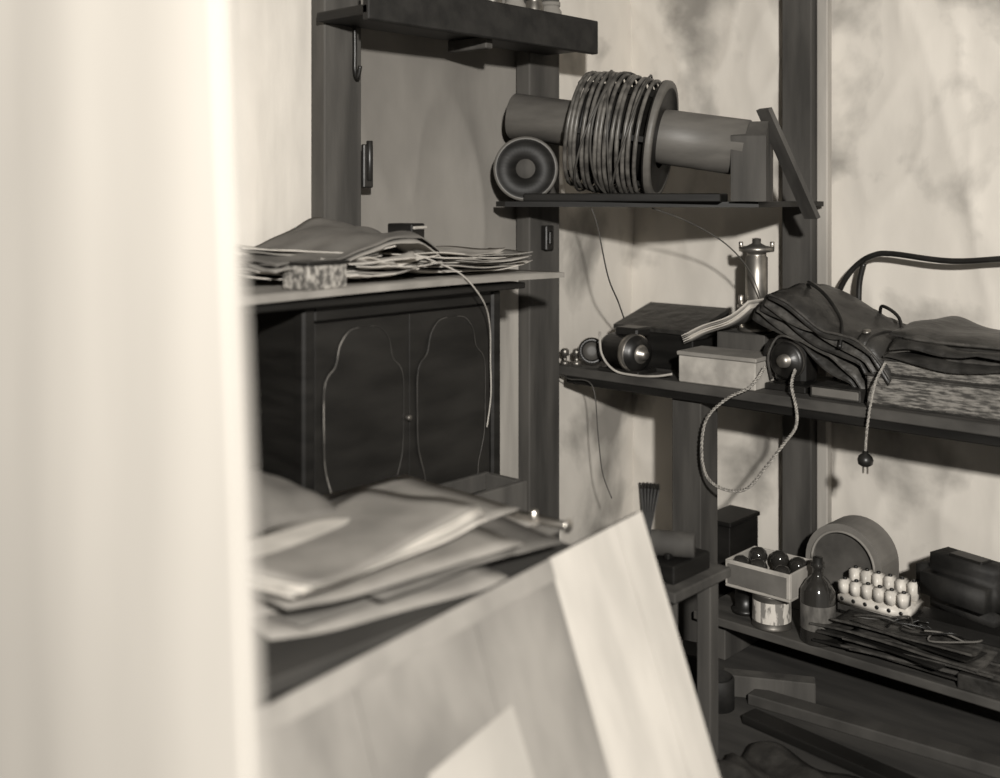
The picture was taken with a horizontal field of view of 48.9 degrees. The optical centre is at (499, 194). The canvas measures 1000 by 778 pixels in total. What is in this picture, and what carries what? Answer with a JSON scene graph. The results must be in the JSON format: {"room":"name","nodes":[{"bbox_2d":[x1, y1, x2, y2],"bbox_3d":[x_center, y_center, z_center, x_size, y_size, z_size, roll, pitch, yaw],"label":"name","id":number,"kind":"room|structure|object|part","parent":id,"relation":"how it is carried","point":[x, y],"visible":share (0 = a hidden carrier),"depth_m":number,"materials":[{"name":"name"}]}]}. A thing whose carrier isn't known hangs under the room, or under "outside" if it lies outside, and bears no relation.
{"room":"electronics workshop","nodes":[
{"label":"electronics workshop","id":0,"kind":"room"},
{"bbox_2d":[0,0,263,777],"bbox_3d":[-0.792,0.150,1.423,1.747,2.500,0.022,0,0,43],"label":"door frame","id":1,"kind":"structure","parent":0,"point":[129,636],"depth_m":1.01,"materials":[{"name":"paint"}]},
{"bbox_2d":[233,0,633,544],"bbox_3d":[-0.460,0.150,3.092,0.055,2.500,2.850,0,0,43],"label":"wall","id":2,"kind":"structure","parent":0,"point":[433,117],"depth_m":3.42,"materials":[{"name":"paint"}]},
{"bbox_2d":[312,0,360,225],"bbox_3d":[-0.448,0.150,3.014,0.060,2.500,0.130,0,0,43],"label":"stud","id":3,"kind":"object","parent":2,"relation":"attached to","point":[336,93],"depth_m":2.98,"materials":[{"name":"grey wood"}]},
{"bbox_2d":[349,26,361,78],"bbox_3d":[-0.393,-0.396,2.997,0.048,0.164,0.012,0,0,43],"label":"wall hook","id":4,"kind":"object","parent":3,"relation":"attached to","point":[356,72],"visible":0.81,"depth_m":3.00,"materials":[{"name":"black metal"}]},
{"bbox_2d":[361,141,372,187],"bbox_3d":[-0.364,-0.085,3.042,0.024,0.130,0.035,0,0,43],"label":"door hinge","id":5,"kind":"object","parent":3,"relation":"attached to","point":[366,149],"visible":1,"depth_m":3.03,"materials":[{"name":"black metal"}]},
{"bbox_2d":[500,266,517,478],"bbox_3d":[0.008,0.800,3.539,0.020,1.200,0.140,0,0,43],"label":"trim","id":6,"kind":"structure","parent":2,"relation":"attached to","point":[508,298],"depth_m":3.55,"materials":[{"name":"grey wood"}]},
{"bbox_2d":[516,0,558,538],"bbox_3d":[0.126,0.150,3.638,0.060,2.500,0.155,0,0,43],"label":"stud","id":7,"kind":"object","parent":2,"relation":"attached to","point":[536,74],"visible":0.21,"depth_m":3.60,"materials":[{"name":"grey wood"}]},
{"bbox_2d":[317,0,597,54],"bbox_3d":[-0.087,-0.487,3.202,0.213,0.125,0.955,0,0,43],"label":"wall shelf","id":8,"kind":"object","parent":7,"relation":"attached to","point":[467,25],"visible":1,"depth_m":3.12,"materials":[{"name":"brown wood"}]},
{"bbox_2d":[505,0,525,6],"bbox_3d":[0.044,-0.546,3.342,0.070,0.120,0.070,0,0,43],"label":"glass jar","id":9,"kind":"object","parent":8,"relation":"on","point":[521,3],"visible":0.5,"depth_m":3.31,"materials":[{"name":"grey glass"}]},
{"bbox_2d":[526,0,543,10],"bbox_3d":[0.105,-0.551,3.409,0.060,0.130,0.060,0,0,43],"label":"glass jar","id":10,"kind":"object","parent":8,"relation":"on","point":[533,4],"visible":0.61,"depth_m":3.38,"materials":[{"name":"glass"}]},
{"bbox_2d":[542,1,561,13],"bbox_3d":[0.160,-0.546,3.467,0.070,0.120,0.070,0,0,43],"label":"glass jar","id":11,"kind":"object","parent":8,"relation":"on","point":[549,6],"visible":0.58,"depth_m":3.44,"materials":[{"name":"white glass"}]},
{"bbox_2d":[541,225,553,249],"bbox_3d":[0.158,0.140,3.605,0.032,0.080,0.040,0,0,43],"label":"wall switch","id":12,"kind":"object","parent":7,"relation":"attached to","point":[547,231],"visible":1,"depth_m":3.59,"materials":[{"name":"black metal"}]},
{"bbox_2d":[496,193,823,206],"bbox_3d":[0.498,0.015,3.455,0.725,0.041,0.780,0,0,43],"label":"corner shelf","id":13,"kind":"object","parent":7,"relation":"attached to","point":[530,199],"visible":1,"depth_m":3.28,"materials":[{"name":"brown wood"}]},
{"bbox_2d":[493,136,557,200],"bbox_3d":[0.081,-0.081,3.413,0.200,0.200,0.056,0,0,4],"label":"spool","id":14,"kind":"object","parent":13,"relation":"on","point":[525,164],"visible":0.94,"depth_m":3.39,"materials":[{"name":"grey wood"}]},
{"bbox_2d":[591,208,623,317],"bbox_3d":[0.356,0.226,3.486,0.031,0.373,0.385,0,0,21],"label":"hanging wire","id":15,"kind":"object","parent":13,"relation":"hanging from","point":[591,208],"visible":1,"depth_m":3.36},
{"bbox_2d":[505,70,772,200],"bbox_3d":[0.409,-0.184,3.358,0.807,0.403,0.387,0,0,20],"label":"spool","id":16,"kind":"object","parent":13,"relation":"on","point":[619,137],"visible":0.98,"depth_m":3.23,"materials":[{"name":"metal"}]},
{"bbox_2d":[652,208,760,298],"bbox_3d":[0.645,0.194,3.370,0.401,0.313,0.021,0,0,-22],"label":"hanging wire","id":17,"kind":"object","parent":13,"relation":"hanging from","point":[652,208],"visible":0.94,"depth_m":3.37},
{"bbox_2d":[756,107,819,218],"bbox_3d":[0.844,-0.092,3.223,0.176,0.326,0.061,0,0,-4],"label":"leaning board","id":18,"kind":"object","parent":13,"relation":"on","point":[778,141],"visible":1,"depth_m":3.21,"materials":[{"name":"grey wood"}]},
{"bbox_2d":[718,505,759,597],"bbox_3d":[0.751,1.220,3.589,0.117,0.360,0.190,0,0,43],"label":"storage box","id":19,"kind":"object","parent":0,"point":[737,526],"visible":0.34,"depth_m":3.53,"materials":[{"name":"brown wood"}]},
{"bbox_2d":[631,0,999,607],"bbox_3d":[1.680,0.150,3.030,3.230,2.500,0.053,0,0,43],"label":"wall","id":20,"kind":"structure","parent":0,"point":[916,83],"depth_m":3.48,"materials":[{"name":"paint"}]},
{"bbox_2d":[782,0,816,557],"bbox_3d":[0.982,0.150,3.590,0.105,2.500,0.065,0,0,43],"label":"stud","id":21,"kind":"object","parent":20,"relation":"attached to","point":[799,17],"visible":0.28,"depth_m":3.56,"materials":[{"name":"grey wood"}]},
{"bbox_2d":[817,0,831,528],"bbox_3d":[1.047,0.150,3.551,0.038,2.500,0.035,0,0,43],"label":"trim","id":22,"kind":"structure","parent":20,"relation":"attached to","point":[824,7],"depth_m":3.54,"materials":[{"name":"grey wood"}]},
{"bbox_2d":[696,639,999,777],"bbox_3d":[0.357,1.425,0.609,4.700,0.050,5.500,0,0,43],"label":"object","id":23,"kind":"structure","parent":0,"point":[845,688],"depth_m":2.97,"materials":[{"name":"black wood"}]},
{"bbox_2d":[246,281,524,494],"bbox_3d":[-0.376,0.816,2.737,0.400,1.168,0.880,0,0,43],"label":"base cabinet","id":24,"kind":"object","parent":23,"relation":"on","point":[352,390],"visible":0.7,"depth_m":2.60,"materials":[{"name":"brown wood"}]},
{"bbox_2d":[245,269,564,304],"bbox_3d":[-0.332,0.218,2.778,0.410,0.020,1.060,0,0,43],"label":"board","id":25,"kind":"object","parent":24,"relation":"on","point":[257,291],"visible":0.55,"depth_m":2.65,"materials":[{"name":"grey wood"}]},
{"bbox_2d":[280,259,349,290],"bbox_3d":[-0.416,0.179,2.476,0.095,0.062,0.130,0,0,37],"label":"box","id":26,"kind":"object","parent":25,"relation":"on","point":[306,275],"visible":0.9,"depth_m":2.44,"materials":[{"name":"grey cardboard"}]},
{"bbox_2d":[243,245,395,279],"bbox_3d":[-0.488,0.159,2.677,0.434,0.084,0.509,0,0,43],"label":"paper stack","id":27,"kind":"object","parent":25,"relation":"on","point":[250,272],"visible":0.2,"depth_m":2.54,"materials":[{"name":"white paper"}]},
{"bbox_2d":[243,217,448,272],"bbox_3d":[-0.431,0.116,2.705,0.342,0.115,0.542,0,0,43],"label":"portfolio","id":28,"kind":"object","parent":27,"relation":"on","point":[320,234],"visible":0.8,"depth_m":2.69,"materials":[{"name":"beige paper"}]},
{"bbox_2d":[318,251,441,277],"bbox_3d":[-0.300,0.167,2.651,0.281,0.062,0.368,0,0,43],"label":"loose papers","id":29,"kind":"object","parent":27,"relation":"on","point":[382,266],"visible":0.8,"depth_m":2.60,"materials":[{"name":"paper"}]},
{"bbox_2d":[373,246,532,272],"bbox_3d":[-0.129,0.172,2.936,0.369,0.060,0.462,0,0,43],"label":"paper stack","id":30,"kind":"object","parent":25,"relation":"on","point":[461,259],"visible":0.79,"depth_m":2.88,"materials":[{"name":"paper"}]},
{"bbox_2d":[388,223,426,237],"bbox_3d":[-0.246,0.115,2.920,0.086,0.080,0.064,0,0,31],"label":"box","id":31,"kind":"object","parent":30,"relation":"on","point":[418,228],"visible":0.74,"depth_m":2.90,"materials":[{"name":"black cardboard"}]},
{"bbox_2d":[408,251,491,426],"bbox_3d":[-0.104,0.369,2.753,0.254,0.462,0.074,0,0,-36],"label":"cord","id":32,"kind":"object","parent":24,"relation":"hanging from","point":[408,251],"visible":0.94,"depth_m":2.80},
{"bbox_2d":[258,543,570,704],"bbox_3d":[-0.402,1.040,1.912,0.620,0.720,1.070,0,0,43],"label":"desk","id":33,"kind":"object","parent":23,"relation":"on","point":[286,664],"visible":0.02,"depth_m":1.67,"materials":[{"name":"brown wood"}]},
{"bbox_2d":[252,469,337,533],"bbox_3d":[-0.501,0.556,1.996,0.260,0.108,0.420,0,0,43],"label":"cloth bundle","id":34,"kind":"object","parent":33,"relation":"on","point":[277,501],"visible":0.37,"depth_m":1.98,"materials":[{"name":"grey fabric"}]},
{"bbox_2d":[255,487,486,597],"bbox_3d":[-0.270,0.584,1.878,0.288,0.034,0.495,0,0,32],"label":"paper sheet","id":35,"kind":"object","parent":33,"relation":"on","point":[370,529],"visible":0.84,"depth_m":1.87,"materials":[{"name":"paper"}]},
{"bbox_2d":[255,474,564,640],"bbox_3d":[-0.285,0.644,2.049,0.652,0.065,0.757,0,0,43],"label":"papers","id":36,"kind":"object","parent":33,"relation":"on","point":[453,568],"depth_m":1.85,"materials":[{"name":"white paper"}]},
{"bbox_2d":[506,509,572,537],"bbox_3d":[0.072,0.647,2.145,0.143,0.064,0.054,0,0,43],"label":"clamp","id":37,"kind":"object","parent":33,"relation":"on","point":[567,526],"visible":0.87,"depth_m":2.14,"materials":[{"name":"metal"}]},
{"bbox_2d":[437,471,526,511],"bbox_3d":[-0.085,1.050,2.633,0.140,0.700,0.300,0,0,43],"label":"box","id":38,"kind":"object","parent":23,"relation":"on","point":[506,490],"visible":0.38,"depth_m":2.69,"materials":[{"name":"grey cardboard"}]},
{"bbox_2d":[261,511,719,777],"bbox_3d":[0.054,1.009,1.697,0.322,0.782,0.970,0,0,43],"label":"canvas","id":39,"kind":"object","parent":23,"relation":"on","point":[573,664],"visible":0.94,"depth_m":1.81,"materials":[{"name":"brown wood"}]},
{"bbox_2d":[679,637,696,694],"bbox_3d":[0.534,1.335,3.136,0.140,0.130,0.100,0,0,25],"label":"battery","id":40,"kind":"object","parent":23,"relation":"on","point":[689,648],"visible":0.16,"depth_m":3.08,"materials":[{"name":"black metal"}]},
{"bbox_2d":[650,529,730,759],"bbox_3d":[0.400,1.107,2.710,0.240,0.585,0.250,0,0,43],"label":"wooden stand","id":41,"kind":"object","parent":23,"relation":"on","point":[705,583],"depth_m":2.69,"materials":[{"name":"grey wood"}]},
{"bbox_2d":[638,482,659,537],"bbox_3d":[0.330,0.807,2.655,0.119,0.224,0.069,0,0,-12],"label":"brush","id":42,"kind":"object","parent":41,"relation":"on","point":[648,492],"visible":0.48,"depth_m":2.64,"materials":[{"name":"black metal"}]},
{"bbox_3d":[0.412,0.867,2.691,0.163,0.104,0.160,0,0,43],"label":"coil form","id":43,"kind":"part","parent":41,"relation":"part of","materials":[{"name":"grey wood"}]},
{"bbox_2d":[718,669,734,713],"bbox_3d":[0.596,1.357,3.011,0.090,0.085,0.090,0,0,43],"label":"tin can","id":44,"kind":"object","parent":23,"relation":"on","point":[726,681],"visible":0.47,"depth_m":2.97,"materials":[{"name":"grey metal"}]},
{"bbox_2d":[559,360,999,641],"bbox_3d":[1.265,0.988,3.001,2.600,0.825,0.410,0,0,43],"label":"shelf","id":45,"kind":"object","parent":23,"relation":"on","point":[694,499],"visible":0.56,"depth_m":3.38,"materials":[{"name":"brown wood"}]},
{"bbox_2d":[560,348,580,365],"bbox_3d":[0.239,0.547,3.720,0.072,0.056,0.032,0,0,13],"label":"posts","id":46,"kind":"object","parent":45,"relation":"on","point":[564,351],"visible":0.91,"depth_m":3.71,"materials":[{"name":"metal"}]},
{"bbox_2d":[559,375,611,498],"bbox_3d":[0.266,0.789,3.619,0.232,0.383,0.026,0,0,40],"label":"hanging wire","id":47,"kind":"object","parent":45,"relation":"hanging from","point":[559,375],"visible":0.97,"depth_m":3.56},
{"bbox_2d":[578,337,601,364],"bbox_3d":[0.306,0.523,3.678,0.092,0.093,0.049,0,0,2],"label":"gauge","id":48,"kind":"object","parent":45,"relation":"on","point":[588,349],"visible":0.84,"depth_m":3.67,"materials":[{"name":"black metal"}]},
{"bbox_2d":[599,325,656,374],"bbox_3d":[0.406,0.502,3.578,0.206,0.145,0.144,0,0,43],"label":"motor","id":49,"kind":"object","parent":45,"relation":"on","point":[626,349],"visible":0.97,"depth_m":3.53,"materials":[{"name":"metal"}]},
{"bbox_2d":[599,331,672,377],"bbox_3d":[0.423,0.509,3.489,0.275,0.131,0.023,0,0,39],"label":"wire","id":50,"kind":"object","parent":45,"relation":"on","point":[600,347],"visible":1,"depth_m":3.50,"materials":[{"name":"plastic"}]},
{"bbox_2d":[613,302,728,370],"bbox_3d":[0.580,0.478,3.733,0.320,0.194,0.220,0,0,43],"label":"box","id":51,"kind":"object","parent":45,"relation":"on","point":[667,322],"visible":0.48,"depth_m":3.66,"materials":[{"name":"brown wood"}]},
{"bbox_2d":[681,298,763,343],"bbox_3d":[0.716,0.401,3.496,0.240,0.156,0.136,0,0,43],"label":"open book","id":52,"kind":"object","parent":51,"relation":"on","point":[744,314],"visible":0.87,"depth_m":3.46,"materials":[{"name":"paper"}]},
{"bbox_2d":[677,346,776,390],"bbox_3d":[0.696,0.527,3.364,0.270,0.095,0.155,0,0,40],"label":"cardboard box","id":53,"kind":"object","parent":45,"relation":"on","point":[706,365],"visible":0.8,"depth_m":3.31,"materials":[{"name":"grey cardboard"}]},
{"bbox_2d":[700,366,798,492],"bbox_3d":[0.737,0.683,3.203,0.319,0.375,0.074,0,0,43],"label":"power cord","id":54,"kind":"object","parent":45,"relation":"attached to","point":[791,434],"visible":1,"depth_m":3.19,"materials":[{"name":"fabric"}]},
{"bbox_2d":[717,328,781,351],"bbox_3d":[0.810,0.505,3.518,0.170,0.140,0.165,0,0,43],"label":"wooden block","id":55,"kind":"object","parent":45,"relation":"on","point":[733,338],"visible":0.24,"depth_m":3.46,"materials":[{"name":"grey wood"}]},
{"bbox_2d":[737,238,774,332],"bbox_3d":[0.819,0.285,3.513,0.124,0.297,0.124,0,0,43],"label":"canister","id":56,"kind":"object","parent":55,"relation":"on","point":[756,260],"visible":0.59,"depth_m":3.48,"materials":[{"name":"metal"}]},
{"bbox_2d":[763,334,821,393],"bbox_3d":[0.858,0.487,3.270,0.165,0.175,0.145,0,0,43],"label":"magneto","id":57,"kind":"object","parent":45,"relation":"on","point":[783,355],"visible":0.72,"depth_m":3.22,"materials":[{"name":"black metal"}]},
{"bbox_2d":[753,281,906,398],"bbox_3d":[0.990,0.424,3.232,0.560,0.344,0.318,0,0,43],"label":"leather satchel","id":58,"kind":"object","parent":45,"relation":"on","point":[845,336],"visible":0.91,"depth_m":3.15,"materials":[{"name":"black leather"}]},
{"bbox_2d":[810,378,866,403],"bbox_3d":[1.010,0.557,3.159,0.150,0.035,0.223,0,0,43],"label":"book","id":59,"kind":"object","parent":45,"relation":"on","point":[837,389],"visible":0.6,"depth_m":3.08,"materials":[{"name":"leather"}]},
{"bbox_2d":[857,361,886,473],"bbox_3d":[0.998,0.596,2.942,0.083,0.298,0.041,0,0,2],"label":"cord","id":60,"kind":"object","parent":45,"relation":"hanging from","point":[864,459],"visible":1,"depth_m":2.94,"materials":[{"name":"fabric"}]},
{"bbox_2d":[833,251,999,377],"bbox_3d":[1.394,0.363,3.140,0.959,0.424,0.018,0,0,43],"label":"frame","id":61,"kind":"object","parent":45,"relation":"on","point":[860,263],"visible":0.52,"depth_m":3.32,"materials":[{"name":"black metal"}]},
{"bbox_2d":[865,358,999,421],"bbox_3d":[1.292,0.510,2.945,0.535,0.130,0.275,0,0,43],"label":"paper stack","id":62,"kind":"object","parent":45,"relation":"on","point":[913,387],"visible":0.8,"depth_m":2.90,"materials":[{"name":"paper"}]},
{"bbox_2d":[883,316,999,373],"bbox_3d":[1.358,0.407,2.929,0.555,0.112,0.360,0,0,43],"label":"folded blanket","id":63,"kind":"object","parent":62,"relation":"on","point":[949,344],"visible":1,"depth_m":2.91,"materials":[{"name":"grey fabric"}]},
{"bbox_2d":[716,741,858,777],"bbox_3d":[0.825,1.363,2.448,0.700,0.065,0.240,0,0,43],"label":"tarp","id":64,"kind":"object","parent":23,"relation":"on","point":[761,759],"visible":0.98,"depth_m":2.64,"materials":[{"name":"fabric"}]},
{"bbox_2d":[694,590,999,711],"bbox_3d":[1.358,1.327,2.902,1.710,0.145,0.430,0,0,43],"label":"shelf","id":65,"kind":"object","parent":23,"relation":"on","point":[736,633],"visible":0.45,"depth_m":3.05,"materials":[{"name":"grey wood"}]},
{"bbox_2d":[732,588,751,616],"bbox_3d":[0.739,1.205,3.315,0.080,0.100,0.080,0,0,43],"label":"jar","id":66,"kind":"object","parent":65,"relation":"on","point":[742,606],"visible":0.38,"depth_m":3.29,"materials":[{"name":"black metal"}]},
{"bbox_2d":[751,593,791,632],"bbox_3d":[0.793,1.205,3.211,0.116,0.100,0.116,0,0,43],"label":"tin can","id":67,"kind":"object","parent":65,"relation":"on","point":[768,614],"visible":0.65,"depth_m":3.16,"materials":[{"name":"metal"}]},
{"bbox_2d":[725,546,812,602],"bbox_3d":[0.798,1.114,3.238,0.210,0.080,0.173,0,0,43],"label":"crate","id":68,"kind":"object","parent":67,"relation":"on","point":[780,586],"visible":0.73,"depth_m":3.17,"materials":[{"name":"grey wood"}]},
{"bbox_2d":[733,546,806,573],"bbox_3d":[0.793,1.097,3.243,0.194,0.087,0.146,0,0,43],"label":"balls","id":69,"kind":"object","parent":68,"relation":"in","point":[779,559],"visible":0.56,"depth_m":3.24,"materials":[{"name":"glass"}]},
{"bbox_2d":[800,556,835,646],"bbox_3d":[0.895,1.137,3.097,0.097,0.236,0.096,0,0,43],"label":"glass bottle","id":70,"kind":"object","parent":65,"relation":"on","point":[817,594],"visible":0.91,"depth_m":3.06,"materials":[{"name":"black glass"}]},
{"bbox_2d":[806,515,898,609],"bbox_3d":[1.059,1.117,3.315,0.240,0.275,0.127,0,0,43],"label":"round tin","id":71,"kind":"object","parent":65,"relation":"on","point":[843,543],"visible":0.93,"depth_m":3.28,"materials":[{"name":"grey metal"}]},
{"bbox_2d":[837,602,929,624],"bbox_3d":[1.087,1.208,3.110,0.220,0.095,0.140,0,0,43],"label":"box","id":72,"kind":"object","parent":65,"relation":"on","point":[843,608],"visible":0.19,"depth_m":3.07,"materials":[{"name":"brown wood"}]},
{"bbox_2d":[838,565,923,620],"bbox_3d":[1.071,1.115,3.100,0.200,0.088,0.127,0,0,43],"label":"block","id":73,"kind":"object","parent":72,"relation":"on","point":[888,595],"visible":1,"depth_m":3.07,"materials":[{"name":"ceramic"}]},
{"bbox_2d":[810,609,997,679],"bbox_3d":[1.076,1.206,2.952,0.516,0.095,0.216,0,0,43],"label":"strips","id":74,"kind":"object","parent":65,"relation":"on","point":[867,636],"visible":0.92,"depth_m":2.90,"materials":[{"name":"leather"}]},
{"bbox_2d":[853,614,982,644],"bbox_3d":[1.107,1.150,2.922,0.335,0.035,0.064,0,0,43],"label":"wire tangle","id":75,"kind":"object","parent":74,"relation":"on","point":[928,629],"visible":1,"depth_m":2.91,"materials":[{"name":"black metal"}]},
{"bbox_2d":[918,607,999,666],"bbox_3d":[1.295,1.195,2.966,0.261,0.120,0.252,0,0,43],"label":"pile","id":76,"kind":"object","parent":65,"relation":"on","point":[938,619],"visible":0.33,"depth_m":2.90,"materials":[{"name":"leather"}]},
{"bbox_2d":[916,547,999,627],"bbox_3d":[1.273,1.056,2.980,0.170,0.156,0.280,0,0,-33],"label":"case","id":77,"kind":"object","parent":76,"relation":"on","point":[963,584],"visible":1,"depth_m":2.94,"materials":[{"name":"black metal"}]},
{"bbox_2d":[957,664,999,699],"bbox_3d":[1.279,1.228,2.750,0.241,0.055,0.083,0,0,40],"label":"pile","id":78,"kind":"object","parent":65,"relation":"on","point":[966,681],"visible":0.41,"depth_m":2.77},
{"bbox_2d":[723,668,999,777],"bbox_3d":[0.911,1.370,2.796,0.846,0.060,0.341,0,0,43],"label":"lumber","id":79,"kind":"object","parent":23,"relation":"on","point":[794,696],"visible":0.87,"depth_m":2.83,"materials":[{"name":"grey wood"}]}
]}

